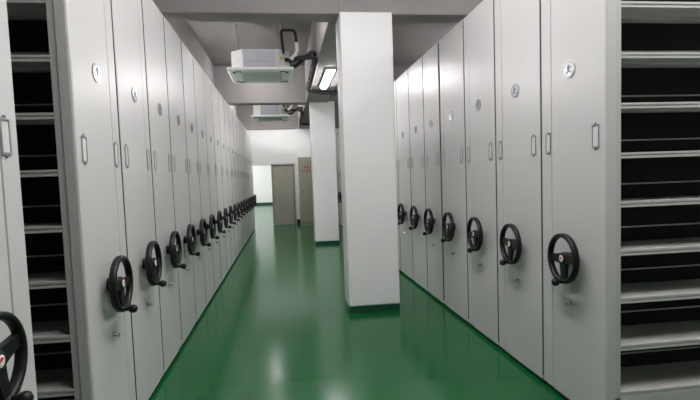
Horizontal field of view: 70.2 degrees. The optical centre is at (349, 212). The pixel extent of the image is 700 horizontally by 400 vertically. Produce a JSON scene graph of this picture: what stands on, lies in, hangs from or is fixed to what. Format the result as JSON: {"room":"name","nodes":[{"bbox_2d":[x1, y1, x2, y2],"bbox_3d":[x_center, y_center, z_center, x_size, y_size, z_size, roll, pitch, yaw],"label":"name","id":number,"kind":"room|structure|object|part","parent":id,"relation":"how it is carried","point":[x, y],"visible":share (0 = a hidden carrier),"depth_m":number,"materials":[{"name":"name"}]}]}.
{"room":"archive storage room","nodes":[
{"label":"archive storage room","id":0,"kind":"room"},
{"bbox_2d":[252,165,271,202],"bbox_3d":[-3.598,-2.465,30.801,9.800,3.860,0.200,-2,4,-7],"label":"wall","id":1,"kind":"structure","parent":0,"point":[262,182],"depth_m":30.51,"materials":[{"name":"white paint"}]},
{"bbox_2d":[256,202,272,204],"bbox_3d":[-3.520,-0.608,30.811,9.400,0.150,0.030,-2,4,-7],"label":"baseboard","id":2,"kind":"structure","parent":1,"relation":"attached to","point":[266,203],"depth_m":30.59,"materials":[{"name":"green"}]},
{"bbox_2d":[247,128,339,221],"bbox_3d":[-1.655,-1.552,16.128,9.400,3.860,0.360,-2,4,-7],"label":"wall","id":3,"kind":"structure","parent":0,"point":[281,146],"depth_m":15.97,"materials":[{"name":"white paint"}]},
{"bbox_2d":[271,163,296,224],"bbox_3d":[-2.140,-0.591,16.143,0.750,1.975,0.160,-2,4,-7],"label":"door","id":4,"kind":"structure","parent":3,"relation":"in","point":[282,175],"depth_m":16.11,"materials":[{"name":"grey metal"}]},
{"bbox_2d":[187,21,457,64],"bbox_3d":[-1.479,-3.436,14.144,9.800,0.150,35.200,-2,4,-7],"label":"ceiling","id":5,"kind":"structure","parent":0,"point":[411,41],"depth_m":8.59,"materials":[{"name":"grey paint"}]},
{"bbox_2d":[168,21,214,85],"bbox_3d":[-2.641,-2.491,7.684,0.355,0.795,5.435,-2,4,-7],"label":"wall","id":6,"kind":"structure","parent":5,"relation":"attached to","point":[183,30],"depth_m":8.04,"materials":[{"name":"grey paint"}]},
{"bbox_2d":[230,106,237,116],"bbox_3d":[-3.369,-2.833,13.181,0.355,0.795,5.125,-2,4,-7],"label":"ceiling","id":7,"kind":"structure","parent":5,"relation":"attached to","point":[234,108],"depth_m":14.88,"materials":[{"name":"grey paint"}]},
{"bbox_2d":[227,22,293,82],"bbox_3d":[-1.354,-2.489,7.549,0.940,0.869,0.940,-2,4,-7],"label":"air conditioner","id":8,"kind":"object","parent":5,"relation":"hanging from","point":[248,65],"visible":0.97,"depth_m":7.19,"materials":[{"name":"white"}]},
{"bbox_3d":[-1.345,-2.236,7.566,0.820,0.260,0.820,-2,4,-7],"label":"casing","id":9,"kind":"part","parent":8,"relation":"part of","materials":[{"name":"white metal"}]},
{"bbox_2d":[240,72,281,80],"bbox_3d":[-1.339,-2.063,7.577,0.600,0.015,0.600,-2,4,-7],"label":"grille","id":10,"kind":"object","parent":8,"relation":"attached to","point":[251,76],"depth_m":7.53,"materials":[{"name":"grey plastic"}]},
{"bbox_2d":[280,29,298,60],"bbox_3d":[-0.872,-2.414,7.180,0.266,0.453,0.126,-1,4,15],"label":"drain pipe","id":11,"kind":"object","parent":8,"relation":"attached to","point":[296,53],"visible":0.99,"depth_m":7.16,"materials":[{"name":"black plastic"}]},
{"bbox_2d":[290,50,316,89],"bbox_3d":[-0.785,-2.241,7.984,0.366,0.135,2.319,-2,4,-7],"label":"insulated pipe","id":12,"kind":"object","parent":8,"relation":"attached to","point":[311,52],"visible":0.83,"depth_m":7.24,"materials":[{"name":"grey rubber"}]},
{"bbox_2d":[288,55,337,93],"bbox_3d":[-0.572,-2.221,8.134,0.671,0.205,2.632,-1,4,9],"label":"insulated pipe","id":13,"kind":"object","parent":8,"relation":"attached to","point":[303,57],"visible":0.95,"depth_m":7.34,"materials":[{"name":"grey rubber"}]},
{"bbox_2d":[251,105,289,121],"bbox_3d":[-2.038,-2.813,12.714,0.940,0.863,0.940,-2,4,-7],"label":"air conditioner","id":14,"kind":"object","parent":5,"relation":"hanging from","point":[261,113],"visible":0.94,"depth_m":12.35,"materials":[{"name":"white plastic"}]},
{"bbox_3d":[-2.030,-2.563,12.730,0.820,0.260,0.820,-2,4,-7],"label":"casing","id":15,"kind":"part","parent":14,"relation":"part of","materials":[{"name":"white metal"}]},
{"bbox_2d":[259,117,282,120],"bbox_3d":[-2.024,-2.390,12.742,0.600,0.015,0.600,-2,4,-7],"label":"grille","id":16,"kind":"object","parent":14,"relation":"attached to","point":[270,118],"depth_m":12.77,"materials":[{"name":"grey plastic"}]},
{"bbox_2d":[288,106,302,122],"bbox_3d":[-1.469,-2.562,13.149,0.366,0.135,2.319,-2,4,-7],"label":"insulated pipe","id":17,"kind":"object","parent":14,"relation":"attached to","point":[300,107],"visible":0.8,"depth_m":12.39,"materials":[{"name":"grey rubber"}]},
{"bbox_2d":[287,109,309,125],"bbox_3d":[-1.256,-2.542,13.299,0.671,0.205,2.632,-1,4,9],"label":"insulated pipe","id":18,"kind":"object","parent":14,"relation":"attached to","point":[298,110],"visible":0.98,"depth_m":12.45,"materials":[{"name":"grey rubber"}]},
{"bbox_2d":[238,104,338,129],"bbox_3d":[-1.719,-3.085,16.112,9.400,0.795,0.275,-2,4,-7],"label":"ceiling beam","id":19,"kind":"structure","parent":5,"relation":"attached to","point":[245,112],"depth_m":15.88,"materials":[{"name":"grey paint"}]},
{"bbox_2d":[298,105,309,128],"bbox_3d":[-1.100,-2.930,13.475,0.465,0.795,5.125,-2,4,-7],"label":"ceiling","id":20,"kind":"structure","parent":5,"relation":"attached to","point":[306,119],"depth_m":13.40,"materials":[{"name":"grey paint"}]},
{"bbox_2d":[214,65,411,105],"bbox_3d":[-1.011,-2.753,10.769,9.400,0.795,0.275,-2,4,-7],"label":"ceiling beam","id":21,"kind":"structure","parent":5,"relation":"attached to","point":[234,94],"depth_m":10.55,"materials":[{"name":"grey paint"}]},
{"bbox_2d":[153,0,482,22],"bbox_3d":[-0.263,-2.401,5.119,9.400,0.795,0.275,-2,4,-7],"label":"ceiling beam","id":22,"kind":"structure","parent":5,"relation":"attached to","point":[403,11],"depth_m":5.01,"materials":[{"name":"grey paint"}]},
{"bbox_2d":[304,22,337,102],"bbox_3d":[-0.372,-2.588,7.979,0.465,0.795,5.435,-2,4,-7],"label":"ceiling beam","id":23,"kind":"structure","parent":5,"relation":"attached to","point":[322,38],"depth_m":7.20,"materials":[{"name":"grey paint"}]},
{"bbox_2d":[319,67,336,88],"bbox_3d":[-0.329,-2.160,8.117,0.239,0.090,1.484,-2,4,-7],"label":"strip light","id":24,"kind":"object","parent":23,"relation":"hanging from","point":[329,72],"visible":0.95,"depth_m":7.86,"materials":[{"name":"white plastic"}]},
{"bbox_2d":[321,70,333,88],"bbox_3d":[-0.375,-2.149,8.124,0.112,0.040,1.440,-2,4,-7],"label":"diffuser","id":25,"kind":"object","parent":24,"relation":"attached to","point":[328,74],"depth_m":7.96,"materials":[{"name":"white plastic"}]},
{"bbox_2d":[148,205,566,399],"bbox_3d":[-1.342,0.548,14.410,9.800,0.120,35.200,-2,4,-7],"label":"floor","id":26,"kind":"structure","parent":0,"point":[279,324],"depth_m":4.25,"materials":[{"name":"green paint"}]},
{"bbox_2d":[0,0,36,399],"bbox_3d":[-2.477,0.002,1.275,3.008,2.795,0.662,-2,4,-7],"label":"shelving unit","id":27,"kind":"object","parent":26,"relation":"on","point":[17,363],"visible":1,"depth_m":1.69,"materials":[{"name":"grey metal"}]},
{"bbox_3d":[-1.000,0.566,1.515,0.068,0.046,0.046,-2,18,-7],"label":"crank knob","id":28,"kind":"part","parent":27,"relation":"part of","materials":[{"name":"black plastic"}]},
{"bbox_2d":[6,0,137,399],"bbox_3d":[-2.626,-0.068,2.404,3.008,2.795,0.625,-2,4,-7],"label":"shelving unit","id":29,"kind":"object","parent":26,"relation":"on","point":[79,269],"visible":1,"depth_m":2.49,"materials":[{"name":"grey metal"}]},
{"bbox_3d":[-2.738,-0.905,2.337,2.721,0.030,0.615,-2,4,-7],"label":"shelf","id":30,"kind":"part","parent":29,"relation":"part of","materials":[{"name":"metal"}]},
{"bbox_3d":[-2.732,-0.748,2.347,2.721,0.008,0.012,-2,4,-7],"label":"stop rail","id":31,"kind":"part","parent":29,"relation":"part of","materials":[{"name":"metal"}]},
{"bbox_3d":[-2.729,-0.651,2.354,2.721,0.030,0.615,-2,4,-7],"label":"shelf","id":32,"kind":"part","parent":29,"relation":"part of","materials":[{"name":"metal"}]},
{"bbox_3d":[-2.724,-0.493,2.364,2.721,0.008,0.012,-2,4,-7],"label":"stop rail","id":33,"kind":"part","parent":29,"relation":"part of","materials":[{"name":"metal"}]},
{"bbox_3d":[-2.720,-0.396,2.371,2.721,0.030,0.615,-2,4,-7],"label":"shelf","id":34,"kind":"part","parent":29,"relation":"part of","materials":[{"name":"metal"}]},
{"bbox_3d":[-2.715,-0.239,2.381,2.721,0.008,0.012,-2,4,-7],"label":"stop rail","id":35,"kind":"part","parent":29,"relation":"part of","materials":[{"name":"metal"}]},
{"bbox_3d":[-2.712,-0.141,2.388,2.721,0.030,0.615,-2,4,-7],"label":"shelf","id":36,"kind":"part","parent":29,"relation":"part of","materials":[{"name":"metal"}]},
{"bbox_3d":[-2.706,0.016,2.398,2.721,0.008,0.012,-2,4,-7],"label":"stop rail","id":37,"kind":"part","parent":29,"relation":"part of","materials":[{"name":"metal"}]},
{"bbox_3d":[-2.703,0.114,2.405,2.721,0.030,0.615,-2,4,-7],"label":"shelf","id":38,"kind":"part","parent":29,"relation":"part of","materials":[{"name":"metal"}]},
{"bbox_3d":[-2.697,0.271,2.415,2.721,0.008,0.012,-2,4,-7],"label":"stop rail","id":39,"kind":"part","parent":29,"relation":"part of","materials":[{"name":"metal"}]},
{"bbox_3d":[-2.694,0.368,2.422,2.721,0.030,0.615,-2,4,-7],"label":"shelf","id":40,"kind":"part","parent":29,"relation":"part of","materials":[{"name":"metal"}]},
{"bbox_3d":[-2.689,0.526,2.432,2.721,0.008,0.012,-2,4,-7],"label":"stop rail","id":41,"kind":"part","parent":29,"relation":"part of","materials":[{"name":"metal"}]},
{"bbox_3d":[-2.685,0.623,2.439,2.721,0.030,0.615,-2,4,-7],"label":"shelf","id":42,"kind":"part","parent":29,"relation":"part of","materials":[{"name":"metal"}]},
{"bbox_3d":[-2.680,0.780,2.449,2.721,0.008,0.012,-2,4,-7],"label":"stop rail","id":43,"kind":"part","parent":29,"relation":"part of","materials":[{"name":"metal"}]},
{"bbox_3d":[-2.676,0.878,2.456,2.721,0.030,0.615,-2,4,-7],"label":"shelf","id":44,"kind":"part","parent":29,"relation":"part of","materials":[{"name":"metal"}]},
{"bbox_3d":[-1.300,-0.141,2.575,0.055,2.763,0.625,-2,4,-7],"label":"panel","id":45,"kind":"part","parent":29,"relation":"part of","materials":[{"name":"grey metal"}]},
{"bbox_3d":[-1.144,0.503,2.602,0.068,0.046,0.046,-2,1,-7],"label":"crank knob","id":46,"kind":"part","parent":29,"relation":"part of","materials":[{"name":"black plastic"}]},
{"bbox_2d":[110,0,166,399],"bbox_3d":[-2.711,-0.108,3.046,3.008,2.795,0.661,-2,4,-7],"label":"shelving unit","id":47,"kind":"object","parent":26,"relation":"on","point":[143,251],"visible":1,"depth_m":3.17,"materials":[{"name":"grey metal"}]},
{"bbox_3d":[-1.228,0.463,3.242,0.068,0.046,0.046,-2,-1,-7],"label":"crank knob","id":48,"kind":"part","parent":47,"relation":"part of","materials":[{"name":"black plastic"}]},
{"bbox_2d":[141,0,186,376],"bbox_3d":[-2.797,-0.148,3.697,3.008,2.795,0.643,-2,4,-7],"label":"shelving unit","id":49,"kind":"object","parent":26,"relation":"on","point":[166,235],"visible":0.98,"depth_m":3.81,"materials":[{"name":"grey metal"}]},
{"bbox_3d":[-1.317,0.421,3.909,0.068,0.046,0.046,-2,6,-7],"label":"crank knob","id":50,"kind":"part","parent":49,"relation":"part of","materials":[{"name":"black plastic"}]},
{"bbox_2d":[163,16,199,347],"bbox_3d":[-2.886,-0.190,4.365,3.008,2.795,0.695,-2,4,-7],"label":"shelving unit","id":51,"kind":"object","parent":26,"relation":"on","point":[172,43],"visible":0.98,"depth_m":4.48,"materials":[{"name":"grey metal"}]},
{"bbox_2d":[180,40,210,323],"bbox_3d":[-2.974,-0.231,5.029,3.008,2.795,0.637,-2,4,-7],"label":"shelving unit","id":52,"kind":"object","parent":26,"relation":"on","point":[200,225],"visible":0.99,"depth_m":5.15,"materials":[{"name":"grey metal"}]},
{"bbox_2d":[193,57,218,307],"bbox_3d":[-3.062,-0.272,5.691,3.008,2.795,0.689,-2,4,-7],"label":"shelving unit","id":53,"kind":"object","parent":26,"relation":"on","point":[197,70],"visible":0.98,"depth_m":5.81,"materials":[{"name":"grey metal"}]},
{"bbox_2d":[203,71,225,294],"bbox_3d":[-3.152,-0.315,6.372,3.008,2.795,0.674,-2,4,-7],"label":"shelving unit","id":54,"kind":"object","parent":26,"relation":"on","point":[207,83],"visible":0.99,"depth_m":6.49,"materials":[{"name":"grey metal"}]},
{"bbox_2d":[211,82,231,281],"bbox_3d":[-3.243,-0.358,7.063,3.008,2.795,0.686,-2,4,-7],"label":"shelving unit","id":55,"kind":"object","parent":26,"relation":"on","point":[215,108],"visible":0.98,"depth_m":7.18,"materials":[{"name":"grey metal"}]},
{"bbox_2d":[218,91,235,271],"bbox_3d":[-3.334,-0.400,7.748,3.008,2.795,0.686,-2,4,-7],"label":"shelving unit","id":56,"kind":"object","parent":26,"relation":"on","point":[220,98],"visible":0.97,"depth_m":7.87,"materials":[{"name":"grey metal"}]},
{"bbox_2d":[223,98,239,263],"bbox_3d":[-3.425,-0.443,8.433,3.008,2.795,0.686,-2,4,-7],"label":"shelving unit","id":57,"kind":"object","parent":26,"relation":"on","point":[226,116],"visible":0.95,"depth_m":8.55,"materials":[{"name":"grey metal"}]},
{"bbox_2d":[228,105,242,257],"bbox_3d":[-3.515,-0.486,9.118,3.008,2.795,0.686,-2,4,-7],"label":"shelving unit","id":58,"kind":"object","parent":26,"relation":"on","point":[229,108],"visible":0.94,"depth_m":9.22,"materials":[{"name":"grey metal"}]},
{"bbox_2d":[232,111,245,252],"bbox_3d":[-3.606,-0.528,9.803,3.008,2.795,0.686,-2,4,-7],"label":"shelving unit","id":59,"kind":"object","parent":26,"relation":"on","point":[233,113],"visible":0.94,"depth_m":9.91,"materials":[{"name":"grey metal"}]},
{"bbox_2d":[236,116,247,247],"bbox_3d":[-3.697,-0.571,10.488,3.008,2.795,0.686,-2,4,-7],"label":"shelving unit","id":60,"kind":"object","parent":26,"relation":"on","point":[237,119],"visible":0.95,"depth_m":10.59,"materials":[{"name":"grey metal"}]},
{"bbox_2d":[239,120,250,242],"bbox_3d":[-3.788,-0.614,11.173,3.008,2.795,0.686,-2,4,-7],"label":"shelving unit","id":61,"kind":"object","parent":26,"relation":"on","point":[240,129],"visible":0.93,"depth_m":11.28,"materials":[{"name":"grey metal"}]},
{"bbox_3d":[-2.462,-0.687,11.347,0.055,2.763,0.680,-2,4,-7],"label":"panel","id":62,"kind":"part","parent":61,"relation":"part of","materials":[{"name":"grey metal"}]},
{"bbox_2d":[241,123,251,239],"bbox_3d":[-3.878,-0.656,11.858,3.008,2.795,0.686,-2,4,-7],"label":"shelving unit","id":63,"kind":"object","parent":26,"relation":"on","point":[242,126],"visible":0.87,"depth_m":11.96,"materials":[{"name":"grey metal"}]},
{"bbox_2d":[244,127,253,236],"bbox_3d":[-3.969,-0.699,12.543,3.008,2.795,0.686,-2,4,-7],"label":"shelving unit","id":64,"kind":"object","parent":26,"relation":"on","point":[244,127],"visible":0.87,"depth_m":12.65,"materials":[{"name":"grey metal"}]},
{"bbox_2d":[246,130,255,233],"bbox_3d":[-4.060,-0.741,13.228,3.008,2.795,0.686,-2,4,-7],"label":"shelving unit","id":65,"kind":"object","parent":26,"relation":"on","point":[253,205],"visible":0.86,"depth_m":13.34,"materials":[{"name":"grey metal"}]},
{"bbox_3d":[-2.735,-0.815,13.402,0.055,2.763,0.680,-2,4,-7],"label":"panel","id":66,"kind":"part","parent":65,"relation":"part of","materials":[{"name":"grey metal"}]},
{"bbox_2d":[248,133,256,231],"bbox_3d":[-4.151,-0.784,13.913,3.008,2.795,0.686,-2,4,-7],"label":"shelving unit","id":67,"kind":"object","parent":26,"relation":"on","point":[248,133],"visible":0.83,"depth_m":14.04,"materials":[{"name":"grey metal"}]},
{"bbox_3d":[-2.825,-0.857,14.087,0.055,2.763,0.680,-2,4,-7],"label":"panel","id":68,"kind":"part","parent":67,"relation":"part of","materials":[{"name":"grey metal"}]},
{"bbox_2d":[249,134,257,228],"bbox_3d":[-4.241,-0.827,14.598,3.008,2.795,0.686,-2,4,-7],"label":"shelving unit","id":69,"kind":"object","parent":26,"relation":"on","point":[249,134],"visible":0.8,"depth_m":14.69,"materials":[{"name":"grey metal"}]},
{"bbox_3d":[-2.916,-0.900,14.772,0.055,2.763,0.680,-2,4,-7],"label":"panel","id":70,"kind":"part","parent":69,"relation":"part of","materials":[{"name":"grey metal"}]},
{"bbox_2d":[298,157,313,225],"bbox_3d":[-1.208,-0.676,15.776,0.780,2.130,0.520,-2,4,-7],"label":"tall cabinet","id":71,"kind":"object","parent":26,"relation":"on","point":[304,163],"visible":0.61,"depth_m":15.51,"materials":[{"name":"grey metal"}]},
{"bbox_2d":[309,94,338,244],"bbox_3d":[-0.582,-1.243,10.955,0.530,3.860,0.375,-2,4,-7],"label":"pillar","id":72,"kind":"structure","parent":26,"relation":"on","point":[321,114],"depth_m":10.79,"materials":[{"name":"white paint"}]},
{"bbox_2d":[336,132,342,226],"bbox_3d":[1.027,-1.047,15.186,3.008,2.795,0.676,-2,4,-7],"label":"shelving unit","id":73,"kind":"object","parent":26,"relation":"on","point":[337,134],"visible":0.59,"depth_m":14.95,"materials":[{"name":"grey metal"}]},
{"bbox_2d":[338,137,342,225],"bbox_3d":[1.116,-1.005,14.511,3.008,2.795,0.676,-2,4,-7],"label":"shelving unit","id":74,"kind":"object","parent":26,"relation":"on","point":[340,194],"visible":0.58,"depth_m":14.53,"materials":[{"name":"grey metal"}]},
{"bbox_2d":[336,0,399,312],"bbox_3d":[0.175,-0.892,5.306,0.543,3.860,0.375,-2,4,-7],"label":"pillar","id":75,"kind":"structure","parent":26,"relation":"on","point":[364,38],"depth_m":5.14,"materials":[{"name":"white paint"}]},
{"bbox_2d":[394,80,401,271],"bbox_3d":[2.010,-0.585,7.762,3.008,2.795,0.676,-2,4,-7],"label":"shelving unit","id":76,"kind":"object","parent":26,"relation":"on","point":[395,102],"visible":0.03,"depth_m":7.29,"materials":[{"name":"grey metal"}]},
{"bbox_2d":[396,69,414,281],"bbox_3d":[2.102,-0.542,7.072,3.008,2.795,0.707,-2,4,-7],"label":"shelving unit","id":77,"kind":"object","parent":26,"relation":"on","point":[402,85],"visible":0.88,"depth_m":6.84,"materials":[{"name":"grey metal"}]},
{"bbox_2d":[408,56,429,292],"bbox_3d":[2.193,-0.499,6.384,3.008,2.795,0.671,-2,4,-7],"label":"shelving unit","id":78,"kind":"object","parent":26,"relation":"on","point":[415,72],"visible":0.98,"depth_m":6.16,"materials":[{"name":"grey metal"}]},
{"bbox_2d":[423,42,445,305],"bbox_3d":[2.276,-0.460,5.755,3.008,2.795,0.589,-2,4,-7],"label":"shelving unit","id":79,"kind":"object","parent":26,"relation":"on","point":[433,213],"visible":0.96,"depth_m":5.51,"materials":[{"name":"grey metal"}]},
{"bbox_2d":[439,20,470,324],"bbox_3d":[2.364,-0.418,5.087,3.008,2.795,0.706,-2,4,-7],"label":"shelving unit","id":80,"kind":"object","parent":26,"relation":"on","point":[451,46],"visible":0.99,"depth_m":4.84,"materials":[{"name":"grey metal"}]},
{"bbox_2d":[463,0,501,347],"bbox_3d":[2.454,-0.376,4.409,3.008,2.795,0.652,-2,4,-7],"label":"shelving unit","id":81,"kind":"object","parent":26,"relation":"on","point":[479,24],"visible":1,"depth_m":4.17,"materials":[{"name":"grey metal"}]},
{"bbox_2d":[494,0,546,381],"bbox_3d":[2.543,-0.335,3.739,3.008,2.795,0.690,-2,4,-7],"label":"shelving unit","id":82,"kind":"object","parent":26,"relation":"on","point":[518,75],"visible":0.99,"depth_m":3.50,"materials":[{"name":"grey metal"}]},
{"bbox_3d":[1.109,0.359,3.583,0.068,0.046,0.046,-2,10,-7],"label":"crank knob","id":83,"kind":"part","parent":82,"relation":"part of","materials":[{"name":"black plastic"}]},
{"bbox_2d":[541,0,699,399],"bbox_3d":[2.631,-0.293,3.070,3.008,2.795,0.650,-2,4,-7],"label":"shelving unit","id":84,"kind":"object","parent":26,"relation":"on","point":[621,78],"visible":1,"depth_m":2.90,"materials":[{"name":"grey metal"}]},
{"bbox_3d":[1.201,0.403,2.889,0.068,0.046,0.046,-2,0,-7],"label":"crank knob","id":85,"kind":"part","parent":84,"relation":"part of","materials":[{"name":"black plastic"}]},
{"bbox_3d":[1.305,-0.252,2.897,0.055,2.763,0.650,-2,4,-7],"label":"panel","id":86,"kind":"part","parent":84,"relation":"part of","materials":[{"name":"grey metal"}]},
{"bbox_3d":[2.755,0.957,3.164,2.785,0.082,0.642,-2,4,-7],"label":"kick plate","id":87,"kind":"part","parent":84,"relation":"part of","materials":[{"name":"metal"}]},
{"bbox_3d":[2.755,0.901,3.161,2.721,0.030,0.640,-2,4,-7],"label":"shelf","id":88,"kind":"part","parent":84,"relation":"part of","materials":[{"name":"metal"}]},
{"bbox_3d":[2.685,-1.138,3.025,2.721,0.030,0.640,-2,4,-7],"label":"shelf","id":89,"kind":"part","parent":84,"relation":"part of","materials":[{"name":"metal"}]},
{"bbox_3d":[2.694,-0.883,3.042,2.721,0.030,0.640,-2,4,-7],"label":"shelf","id":90,"kind":"part","parent":84,"relation":"part of","materials":[{"name":"metal"}]},
{"bbox_3d":[2.691,-0.981,3.035,2.721,0.008,0.012,-2,4,-7],"label":"stop rail","id":91,"kind":"part","parent":84,"relation":"part of","materials":[{"name":"metal"}]},
{"bbox_3d":[2.703,-0.628,3.059,2.721,0.030,0.640,-2,4,-7],"label":"shelf","id":92,"kind":"part","parent":84,"relation":"part of","materials":[{"name":"metal"}]},
{"bbox_3d":[2.700,-0.726,3.052,2.721,0.008,0.012,-2,4,-7],"label":"stop rail","id":93,"kind":"part","parent":84,"relation":"part of","materials":[{"name":"metal"}]},
{"bbox_3d":[2.712,-0.373,3.076,2.721,0.030,0.640,-2,4,-7],"label":"shelf","id":94,"kind":"part","parent":84,"relation":"part of","materials":[{"name":"metal"}]},
{"bbox_3d":[2.708,-0.471,3.069,2.721,0.008,0.012,-2,4,-7],"label":"stop rail","id":95,"kind":"part","parent":84,"relation":"part of","materials":[{"name":"metal"}]},
{"bbox_3d":[2.720,-0.118,3.093,2.721,0.030,0.640,-2,4,-7],"label":"shelf","id":96,"kind":"part","parent":84,"relation":"part of","materials":[{"name":"metal"}]},
{"bbox_3d":[2.717,-0.216,3.086,2.721,0.008,0.012,-2,4,-7],"label":"stop rail","id":97,"kind":"part","parent":84,"relation":"part of","materials":[{"name":"metal"}]},
{"bbox_3d":[2.729,0.136,3.110,2.721,0.030,0.640,-2,4,-7],"label":"shelf","id":98,"kind":"part","parent":84,"relation":"part of","materials":[{"name":"metal"}]},
{"bbox_3d":[2.726,0.039,3.103,2.721,0.008,0.012,-2,4,-7],"label":"stop rail","id":99,"kind":"part","parent":84,"relation":"part of","materials":[{"name":"metal"}]},
{"bbox_3d":[2.738,0.391,3.127,2.721,0.030,0.640,-2,4,-7],"label":"shelf","id":100,"kind":"part","parent":84,"relation":"part of","materials":[{"name":"metal"}]},
{"bbox_3d":[2.735,0.293,3.120,2.721,0.008,0.012,-2,4,-7],"label":"stop rail","id":101,"kind":"part","parent":84,"relation":"part of","materials":[{"name":"metal"}]},
{"bbox_3d":[2.747,0.646,3.144,2.721,0.030,0.640,-2,4,-7],"label":"shelf","id":102,"kind":"part","parent":84,"relation":"part of","materials":[{"name":"metal"}]},
{"bbox_3d":[2.743,0.548,3.137,2.721,0.008,0.012,-2,4,-7],"label":"stop rail","id":103,"kind":"part","parent":84,"relation":"part of","materials":[{"name":"metal"}]},
{"bbox_3d":[2.752,0.803,3.154,2.721,0.008,0.012,-2,4,-7],"label":"stop rail","id":104,"kind":"part","parent":84,"relation":"part of","materials":[{"name":"metal"}]}
]}

